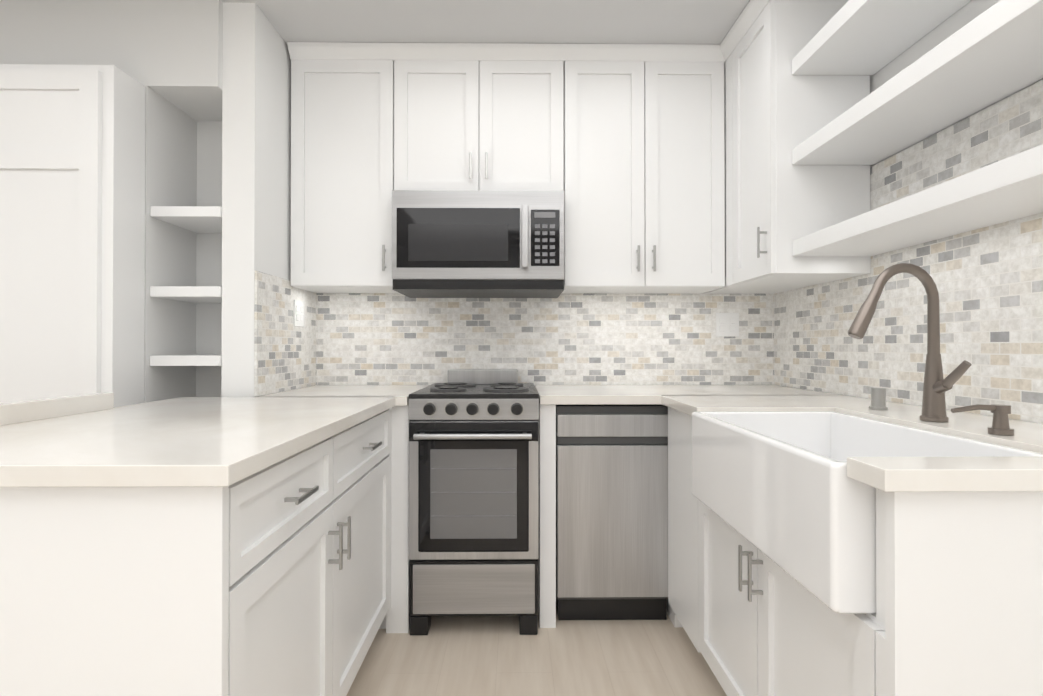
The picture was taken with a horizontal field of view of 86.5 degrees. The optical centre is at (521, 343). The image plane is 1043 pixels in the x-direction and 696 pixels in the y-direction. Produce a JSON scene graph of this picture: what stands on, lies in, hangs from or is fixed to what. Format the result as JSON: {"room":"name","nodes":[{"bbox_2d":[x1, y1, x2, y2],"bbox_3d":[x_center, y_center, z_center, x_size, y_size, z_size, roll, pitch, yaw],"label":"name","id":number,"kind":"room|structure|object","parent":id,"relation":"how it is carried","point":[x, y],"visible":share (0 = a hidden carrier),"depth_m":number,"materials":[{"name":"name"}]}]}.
{"room":"kitchen","nodes":[
{"label":"kitchen","id":0,"kind":"room"},
{"bbox_2d":[0,0,222,402],"bbox_3d":[-2.366,-0.101,2.437,2.410,2.440,0.680,0,0,-1],"label":"wall","id":1,"kind":"structure","parent":0,"point":[168,54],"depth_m":2.14,"materials":[{"name":"white paint"}]},
{"bbox_2d":[150,355,221,365],"bbox_3d":[-1.294,0.066,2.280,0.266,0.040,0.310,0,0,-1],"label":"niche shelf","id":2,"kind":"object","parent":1,"relation":"attached to","point":[185,360],"visible":0.73,"depth_m":2.12,"materials":[{"name":"white wood"}]},
{"bbox_2d":[150,286,221,302],"bbox_3d":[-1.294,-0.200,2.282,0.266,0.040,0.310,0,0,-1],"label":"niche shelf","id":3,"kind":"object","parent":1,"relation":"attached to","point":[203,294],"visible":0.69,"depth_m":2.13,"materials":[{"name":"white wood"}]},
{"bbox_2d":[150,206,221,232],"bbox_3d":[-1.294,-0.508,2.284,0.266,0.040,0.310,0,0,-1],"label":"niche shelf","id":4,"kind":"object","parent":1,"relation":"attached to","point":[201,219],"visible":0.75,"depth_m":2.13,"materials":[{"name":"white wood"}]},
{"bbox_2d":[221,2,313,396],"bbox_3d":[-1.099,-0.101,2.465,0.125,2.440,0.650,0,0,-1],"label":"wall column","id":5,"kind":"structure","parent":0,"point":[256,159],"depth_m":2.15,"materials":[{"name":"white paint"}]},
{"bbox_2d":[254,271,316,395],"bbox_3d":[-1.030,-0.039,2.460,0.009,0.485,0.640,0,0,-1],"label":"wall tile","id":6,"kind":"structure","parent":5,"relation":"attached to","point":[284,353],"depth_m":2.37,"materials":[{"name":"beige tile"}]},
{"bbox_2d":[294,300,303,326],"bbox_3d":[-1.023,-0.140,2.551,0.008,0.120,0.116,0,0,-1],"label":"electrical outlet","id":7,"kind":"object","parent":6,"relation":"attached to","point":[298,313],"visible":1,"depth_m":2.54,"materials":[{"name":"white plastic"}]},
{"bbox_2d":[221,0,749,44],"bbox_3d":[-1.117,-1.366,0.123,5.100,0.060,5.590,0,0,-1],"label":"ceiling","id":8,"kind":"structure","parent":0,"point":[711,22],"depth_m":2.27,"materials":[{"name":"white paint"}]},
{"bbox_2d":[346,608,726,695],"bbox_3d":[-1.117,1.134,0.107,5.100,0.060,5.590,0,0,-1],"label":"floor","id":9,"kind":"structure","parent":0,"point":[473,656],"depth_m":1.95,"materials":[{"name":"brown wood"}]},
{"bbox_2d":[0,64,144,406],"bbox_3d":[-1.958,0.068,2.004,1.057,2.095,0.187,0,0,-1],"label":"pantry","id":10,"kind":"object","parent":9,"relation":"on","point":[72,213],"visible":0.6,"depth_m":1.93,"materials":[{"name":"white wood"}]},
{"bbox_2d":[0,429,347,695],"bbox_3d":[-0.876,0.671,1.208,0.766,0.880,0.610,0,0,-1],"label":"base cabinet","id":11,"kind":"object","parent":9,"relation":"on","point":[288,576],"depth_m":0.91,"materials":[{"name":"white wood"}]},
{"bbox_2d":[0,385,428,486],"bbox_3d":[-0.859,0.192,1.830,0.851,0.085,1.897,0,0,-1],"label":"countertop","id":12,"kind":"structure","parent":11,"relation":"on","point":[95,440],"depth_m":1.21,"materials":[{"name":"stone"}]},
{"bbox_2d":[348,408,391,690],"bbox_3d":[-0.882,0.675,1.783,0.766,0.880,0.777,0,0,-1],"label":"base cabinet","id":13,"kind":"object","parent":9,"relation":"on","point":[370,440],"depth_m":1.84,"materials":[{"name":"white wood"}]},
{"bbox_2d":[392,405,409,632],"bbox_3d":[-0.732,0.679,2.441,0.585,0.880,0.673,0,0,-1],"label":"base cabinet","id":14,"kind":"object","parent":9,"relation":"on","point":[400,414],"depth_m":2.14,"materials":[{"name":"white wood"}]},
{"bbox_2d":[409,369,538,634],"bbox_3d":[-0.185,0.621,2.420,0.500,0.995,0.722,0,0,-1],"label":"stove","id":15,"kind":"object","parent":9,"relation":"on","point":[473,492],"visible":1,"depth_m":2.11,"materials":[{"name":"silver metal"}]},
{"bbox_2d":[556,404,667,619],"bbox_3d":[0.366,0.685,2.484,0.458,0.868,0.599,0,0,-1],"label":"dishwasher","id":16,"kind":"object","parent":9,"relation":"on","point":[611,512],"visible":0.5,"depth_m":2.19,"materials":[{"name":"grey metal"}]},
{"bbox_2d":[666,407,702,654],"bbox_3d":[0.930,0.676,1.974,0.703,0.880,0.469,0,0,-1],"label":"base cabinet","id":17,"kind":"object","parent":9,"relation":"on","point":[684,603],"depth_m":1.98,"materials":[{"name":"white wood"}]},
{"bbox_2d":[535,385,650,404],"bbox_3d":[0.517,0.221,2.478,0.900,0.035,0.628,0,0,-1],"label":"countertop","id":18,"kind":"structure","parent":17,"relation":"on","point":[548,394],"depth_m":2.18,"materials":[{"name":"stone"}]},
{"bbox_2d":[639,385,1042,491],"bbox_3d":[0.904,0.217,1.826,0.759,0.035,1.940,0,0,-1],"label":"countertop","id":19,"kind":"structure","parent":17,"relation":"on","point":[946,474],"depth_m":1.24,"materials":[{"name":"stone"}]},
{"bbox_2d":[692,411,1042,613],"bbox_3d":[0.759,0.339,1.347,0.452,0.261,0.778,0,0,-1],"label":"sink","id":20,"kind":"object","parent":19,"relation":"in","point":[783,491],"visible":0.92,"depth_m":1.20,"materials":[{"name":"white ceramic"}]},
{"bbox_2d":[869,388,887,409],"bbox_3d":[1.082,0.166,1.680,0.048,0.064,0.048,0,0,-1],"label":"air gap","id":21,"kind":"object","parent":19,"relation":"on","point":[878,398],"visible":1,"depth_m":1.67,"materials":[{"name":"silver metal"}]},
{"bbox_2d":[848,263,971,421],"bbox_3d":[0.961,-0.006,1.386,0.248,0.403,0.122,0,0,-1],"label":"faucet","id":22,"kind":"object","parent":19,"relation":"on","point":[937,385],"visible":1,"depth_m":1.41,"materials":[{"name":"brown metal"}]},
{"bbox_2d":[951,404,1013,434],"bbox_3d":[0.996,0.163,1.200,0.128,0.064,0.044,0,0,-1],"label":"soap dispenser","id":23,"kind":"object","parent":19,"relation":"on","point":[1000,424],"visible":1,"depth_m":1.19,"materials":[{"name":"brown metal"}]},
{"bbox_2d":[703,504,1042,695],"bbox_3d":[0.787,0.793,1.346,0.404,0.638,0.837,0,0,-1],"label":"base cabinet","id":24,"kind":"object","parent":9,"relation":"on","point":[959,593],"depth_m":0.90,"materials":[{"name":"white wood"}]},
{"bbox_2d":[876,488,1042,586],"bbox_3d":[1.139,0.672,1.349,0.299,0.880,0.786,0,0,-1],"label":"base cabinet","id":25,"kind":"object","parent":9,"relation":"on","point":[1004,529],"depth_m":0.88,"materials":[{"name":"white wood"}]},
{"bbox_2d":[779,0,1042,423],"bbox_3d":[1.373,-0.117,0.080,0.120,2.440,5.470,0,0,-1],"label":"wall","id":26,"kind":"structure","parent":0,"point":[967,13],"depth_m":1.74,"materials":[{"name":"white paint"}]},
{"bbox_2d":[705,0,870,293],"bbox_3d":[1.077,-0.771,2.419,0.401,1.030,0.770,0,0,-1],"label":"upper cabinet","id":27,"kind":"object","parent":26,"relation":"attached to","point":[776,112],"visible":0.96,"depth_m":2.04,"materials":[{"name":"white wood"}]},
{"bbox_2d":[792,0,970,74],"bbox_3d":[1.149,-1.019,1.216,0.301,0.058,1.635,0,0,-1],"label":"shelf","id":28,"kind":"object","parent":26,"relation":"attached to","point":[861,37],"visible":1,"depth_m":1.78,"materials":[{"name":"white wood"}]},
{"bbox_2d":[773,80,1042,422],"bbox_3d":[1.295,-0.228,1.375,0.009,0.850,2.860,0,0,-1],"label":"wall tiles","id":29,"kind":"structure","parent":26,"relation":"attached to","point":[988,280],"depth_m":1.67,"materials":[{"name":"beige tile"}]},
{"bbox_2d":[792,144,1042,255],"bbox_3d":[1.144,-0.354,1.212,0.291,0.058,1.635,0,0,-1],"label":"shelf","id":30,"kind":"object","parent":26,"relation":"attached to","point":[1006,189],"visible":1,"depth_m":1.41,"materials":[{"name":"white wood"}]},
{"bbox_2d":[792,0,1042,164],"bbox_3d":[1.149,-0.689,1.214,0.301,0.058,1.635,0,0,-1],"label":"shelf","id":31,"kind":"object","parent":26,"relation":"attached to","point":[993,54],"visible":1,"depth_m":1.45,"materials":[{"name":"white wood"}]},
{"bbox_3d":[-1.145,-0.099,2.850,5.100,2.440,0.120,0,0,-1],"label":"wall","id":32,"kind":"structure","parent":0,"visible":0},
{"bbox_2d":[288,48,410,292],"bbox_3d":[-0.768,-0.770,2.622,0.515,1.030,0.328,0,0,-1],"label":"upper cabinet","id":33,"kind":"object","parent":32,"relation":"attached to","point":[351,107],"depth_m":2.47,"materials":[{"name":"white wood"}]},
{"bbox_2d":[411,48,566,195],"bbox_3d":[-0.191,-0.973,2.629,0.756,0.623,0.328,0,0,-1],"label":"upper cabinet","id":34,"kind":"object","parent":32,"relation":"attached to","point":[481,121],"depth_m":2.47,"materials":[{"name":"white wood"}]},
{"bbox_2d":[392,190,564,297],"bbox_3d":[-0.187,-0.445,2.557,0.740,0.424,0.461,0,0,-1],"label":"microwave","id":35,"kind":"object","parent":34,"relation":"attached to","point":[477,244],"visible":1,"depth_m":2.37,"materials":[{"name":"grey metal"}]},
{"bbox_2d":[316,293,773,384],"bbox_3d":[0.123,-0.037,2.797,2.325,0.485,0.009,0,0,-1],"label":"wall tile","id":36,"kind":"structure","parent":32,"relation":"attached to","point":[561,339],"depth_m":2.79,"materials":[{"name":"beige tile"}]},
{"bbox_2d":[716,313,738,336],"bbox_3d":[1.041,-0.097,2.797,0.116,0.120,0.008,0,0,-1],"label":"electrical outlet","id":37,"kind":"object","parent":36,"relation":"attached to","point":[727,324],"visible":1,"depth_m":2.80,"materials":[{"name":"white plastic"}]},
{"bbox_2d":[561,52,730,293],"bbox_3d":[0.517,-0.770,2.635,0.779,1.030,0.328,0,0,-1],"label":"upper cabinet","id":38,"kind":"object","parent":32,"relation":"attached to","point":[622,146],"depth_m":2.48,"materials":[{"name":"white wood"}]}
]}

